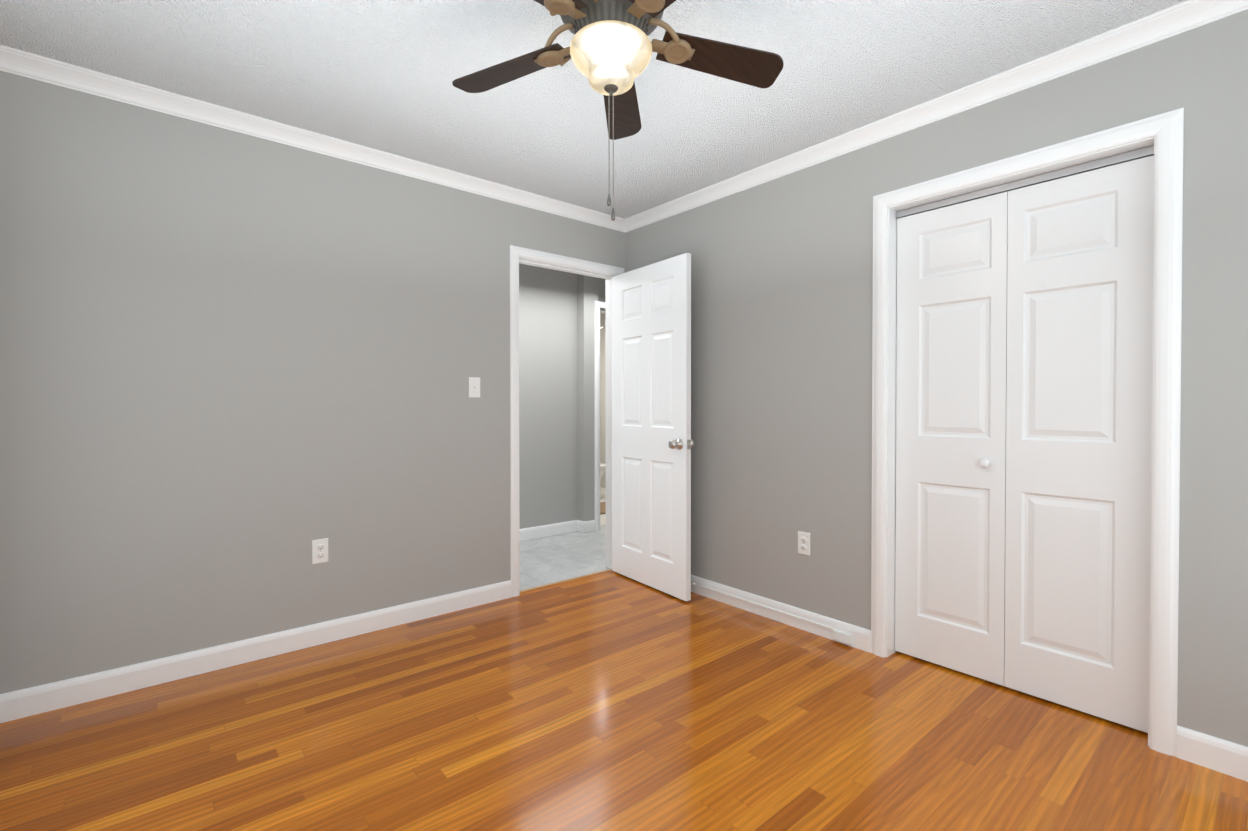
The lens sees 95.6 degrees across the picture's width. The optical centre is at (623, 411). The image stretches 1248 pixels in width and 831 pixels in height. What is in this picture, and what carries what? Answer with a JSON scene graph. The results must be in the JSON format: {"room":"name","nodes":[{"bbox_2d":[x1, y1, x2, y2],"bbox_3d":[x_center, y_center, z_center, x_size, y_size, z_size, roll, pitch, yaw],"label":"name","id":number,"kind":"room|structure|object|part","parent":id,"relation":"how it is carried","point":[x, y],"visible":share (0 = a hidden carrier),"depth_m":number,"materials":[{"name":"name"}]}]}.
{"room":"empty bedroom","nodes":[
{"label":"empty bedroom","id":0,"kind":"room"},
{"bbox_2d":[0,71,625,693],"bbox_3d":[-1.191,-0.094,3.009,3.290,2.410,0.120,-1,1,-40],"label":"wall","id":1,"kind":"structure","parent":0,"point":[238,371],"depth_m":2.47,"materials":[{"name":"grey paint"}]},
{"bbox_2d":[0,580,510,722],"bbox_3d":[-1.481,1.064,2.688,2.116,0.100,0.014,-1,1,-40],"label":"baseboard","id":2,"kind":"structure","parent":1,"relation":"attached to","point":[22,703],"depth_m":2.46,"materials":[{"name":"white wood"}]},
{"bbox_2d":[0,45,623,231],"bbox_3d":[-1.128,-1.265,2.929,2.880,0.066,0.064,-1,1,-40],"label":"crown molding","id":3,"kind":"structure","parent":1,"relation":"attached to","point":[13,61],"depth_m":2.52,"materials":[{"name":"white wood"}]},
{"bbox_2d":[312,538,327,563],"bbox_3d":[-1.455,0.669,2.711,0.070,0.115,0.007,-1,1,-40],"label":"electrical outlet plate","id":4,"kind":"object","parent":1,"relation":"attached to","point":[319,550],"visible":1,"depth_m":2.71,"materials":[{"name":"white plastic"}]},
{"bbox_2d":[469,377,479,397],"bbox_3d":[-0.845,-0.136,3.211,0.070,0.115,0.018,-1,1,-40],"label":"switch plate","id":5,"kind":"object","parent":1,"relation":"attached to","point":[474,387],"visible":1,"depth_m":3.21,"materials":[{"name":"white plastic"}]},
{"bbox_2d":[520,569,611,592],"bbox_3d":[-0.363,1.102,3.691,0.762,0.005,0.030,-1,1,-40],"label":"threshold","id":6,"kind":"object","parent":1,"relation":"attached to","point":[555,583],"depth_m":3.66,"materials":[{"name":"brown wood"}]},
{"bbox_2d":[510,245,623,596],"bbox_3d":[-0.380,0.058,3.699,0.886,2.092,0.156,-1,1,-40],"label":"door frame","id":7,"kind":"structure","parent":1,"relation":"attached to","point":[516,252],"depth_m":3.43,"materials":[{"name":"white wood"}]},
{"bbox_2d":[612,253,690,600],"bbox_3d":[0.152,0.090,3.569,0.035,2.005,0.755,0,1,-36],"label":"room door","id":8,"kind":"structure","parent":1,"relation":"in","point":[651,419],"depth_m":3.51,"materials":[{"name":"white wood"}]},
{"bbox_2d":[668,438,693,449],"bbox_3d":[0.348,0.191,3.299,0.172,0.066,0.104,0,1,-36],"label":"door knob","id":9,"kind":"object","parent":8,"relation":"attached to","point":[677,444],"depth_m":3.27,"materials":[{"name":"silver metal"}]},
{"bbox_2d":[519,263,604,528],"bbox_3d":[-0.498,-0.117,5.091,4.140,2.410,0.220,-1,1,-40],"label":"wall","id":10,"kind":"structure","parent":0,"point":[556,411],"depth_m":4.99,"materials":[{"name":"grey paint"}]},
{"bbox_2d":[520,520,579,540],"bbox_3d":[-1.194,1.045,4.487,2.040,0.100,0.020,-1,1,-40],"label":"baseboard","id":11,"kind":"structure","parent":10,"relation":"attached to","point":[530,533],"depth_m":4.94,"materials":[{"name":"white wood"}]},
{"bbox_2d":[594,301,604,530],"bbox_3d":[0.042,0.038,5.461,0.022,2.092,0.891,1,1,43],"label":"door frame","id":12,"kind":"structure","parent":10,"relation":"attached to","point":[598,305],"depth_m":5.14,"materials":[{"name":"white wood"}]},
{"bbox_2d":[520,524,608,590],"bbox_3d":[-0.137,1.124,4.679,4.140,0.058,1.215,-1,1,-40],"label":"floor","id":13,"kind":"structure","parent":0,"point":[553,559],"depth_m":4.26,"materials":[{"name":"grey tile"}]},
{"bbox_2d":[0,0,1186,218],"bbox_3d":[0.230,-1.337,1.860,3.990,0.100,3.690,-1,1,-40],"label":"ceiling","id":14,"kind":"structure","parent":0,"point":[378,74],"depth_m":2.13,"materials":[{"name":"white paint"}]},
{"bbox_2d":[452,0,783,220],"bbox_3d":[-0.037,-0.918,1.608,1.024,0.731,1.020,-1,1,-40],"label":"fan","id":15,"kind":"object","parent":14,"relation":"hanging from","point":[611,48],"visible":1,"depth_m":1.65,"materials":[{"name":"brown wood"}]},
{"bbox_3d":[-0.037,-0.996,1.636,0.238,0.122,0.238,-1,1,-40],"label":"lamp shade","id":16,"kind":"part","parent":15,"relation":"part of","materials":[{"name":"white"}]},
{"bbox_3d":[-0.037,-1.173,1.634,0.308,0.222,0.308,-1,1,-40],"label":"motor","id":17,"kind":"part","parent":15,"relation":"part of","materials":[{"name":"grey"}]},
{"bbox_2d":[600,487,605,524],"bbox_3d":[-0.510,1.103,6.588,2.240,0.058,2.180,-1,1,-40],"label":"floor","id":18,"kind":"structure","parent":0,"point":[603,516],"depth_m":6.73,"materials":[{"name":"white"}]},
{"bbox_2d":[600,502,605,513],"bbox_3d":[-0.204,1.068,6.303,0.800,0.014,0.530,-1,1,-40],"label":"bath rug","id":19,"kind":"object","parent":18,"relation":"on","point":[602,507],"depth_m":6.24,"materials":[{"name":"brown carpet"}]},
{"bbox_2d":[600,463,605,498],"bbox_3d":[-0.459,0.679,7.080,0.460,0.775,0.669,-1,1,-40],"label":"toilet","id":20,"kind":"object","parent":18,"relation":"on","point":[602,468],"visible":0.08,"depth_m":6.88,"materials":[{"name":"white ceramic"}]},
{"bbox_2d":[600,314,605,487],"bbox_3d":[0.324,-0.140,7.229,0.120,2.410,1.980,-1,1,-40],"label":"wall","id":21,"kind":"structure","parent":0,"point":[602,396],"depth_m":7.85,"materials":[{"name":"white paint"}]},
{"bbox_2d":[0,571,1247,830],"bbox_3d":[-0.010,1.156,1.628,3.290,0.060,3.605,-1,1,-40],"label":"floor","id":22,"kind":"structure","parent":0,"point":[610,701],"depth_m":1.91,"materials":[{"name":"brown wood"}]},
{"bbox_2d":[626,10,1247,746],"bbox_3d":[1.211,-0.090,2.626,0.120,2.410,3.570,-1,1,-40],"label":"wall","id":23,"kind":"structure","parent":0,"point":[782,292],"depth_m":2.65,"materials":[{"name":"grey paint"}]},
{"bbox_2d":[691,575,870,652],"bbox_3d":[0.572,1.058,3.285,0.018,0.100,1.759,-1,1,-40],"label":"baseboard","id":24,"kind":"structure","parent":23,"relation":"attached to","point":[860,637],"depth_m":2.96,"materials":[{"name":"white wood"}]},
{"bbox_2d":[700,585,850,644],"bbox_3d":[0.763,1.075,3.037,0.020,0.048,0.950,-1,1,-40],"label":"cord cover","id":25,"kind":"object","parent":24,"relation":"attached to","point":[841,636],"visible":0.98,"depth_m":2.85,"materials":[{"name":"white plastic"}]},
{"bbox_2d":[798,531,809,555],"bbox_3d":[0.916,0.672,2.883,0.007,0.115,0.070,-1,1,-40],"label":"electrical outlet plate","id":26,"kind":"object","parent":23,"relation":"attached to","point":[804,543],"visible":1,"depth_m":2.88,"materials":[{"name":"white plastic"}]},
{"bbox_2d":[624,0,1247,232],"bbox_3d":[1.102,-1.262,2.600,0.064,0.066,3.450,-1,1,-40],"label":"crown molding","id":27,"kind":"structure","parent":23,"relation":"attached to","point":[1162,24],"depth_m":2.24,"materials":[{"name":"white wood"}]},
{"bbox_2d":[895,192,1007,685],"bbox_3d":[1.389,0.113,2.433,0.070,1.985,0.434,-1,1,-40],"label":"bifold closet door","id":28,"kind":"structure","parent":23,"relation":"in","point":[951,366],"depth_m":2.42,"materials":[{"name":"white wood"}]},
{"bbox_3d":[1.474,0.211,2.309,0.038,0.035,0.035,-1,1,-40],"label":"knob","id":29,"kind":"part","parent":28,"relation":"part of","materials":[{"name":"white"}]},
{"bbox_2d":[896,145,1153,217],"bbox_3d":[1.544,-0.895,2.269,0.045,0.031,0.871,-1,1,-40],"label":"track rail","id":30,"kind":"object","parent":23,"relation":"attached to","point":[1082,168],"visible":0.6,"depth_m":2.19,"materials":[{"name":"silver metal"}]},
{"bbox_2d":[871,107,1183,756],"bbox_3d":[1.522,0.095,2.261,0.122,2.048,0.911,-1,1,-40],"label":"door frame","id":31,"kind":"structure","parent":23,"relation":"attached to","point":[891,418],"depth_m":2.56,"materials":[{"name":"white wood"}]},
{"bbox_2d":[1004,155,1153,732],"bbox_3d":[1.685,0.116,2.113,0.033,1.985,0.434,-1,1,-40],"label":"bifold closet door","id":32,"kind":"structure","parent":23,"relation":"in","point":[1078,391],"depth_m":2.09,"materials":[{"name":"white wood"}]},
{"bbox_2d":[1176,725,1247,781],"bbox_3d":[2.008,1.076,1.595,0.014,0.100,0.646,-1,1,-40],"label":"baseboard","id":33,"kind":"structure","parent":23,"relation":"attached to","point":[1214,753],"depth_m":1.77,"materials":[{"name":"white wood"}]}
]}

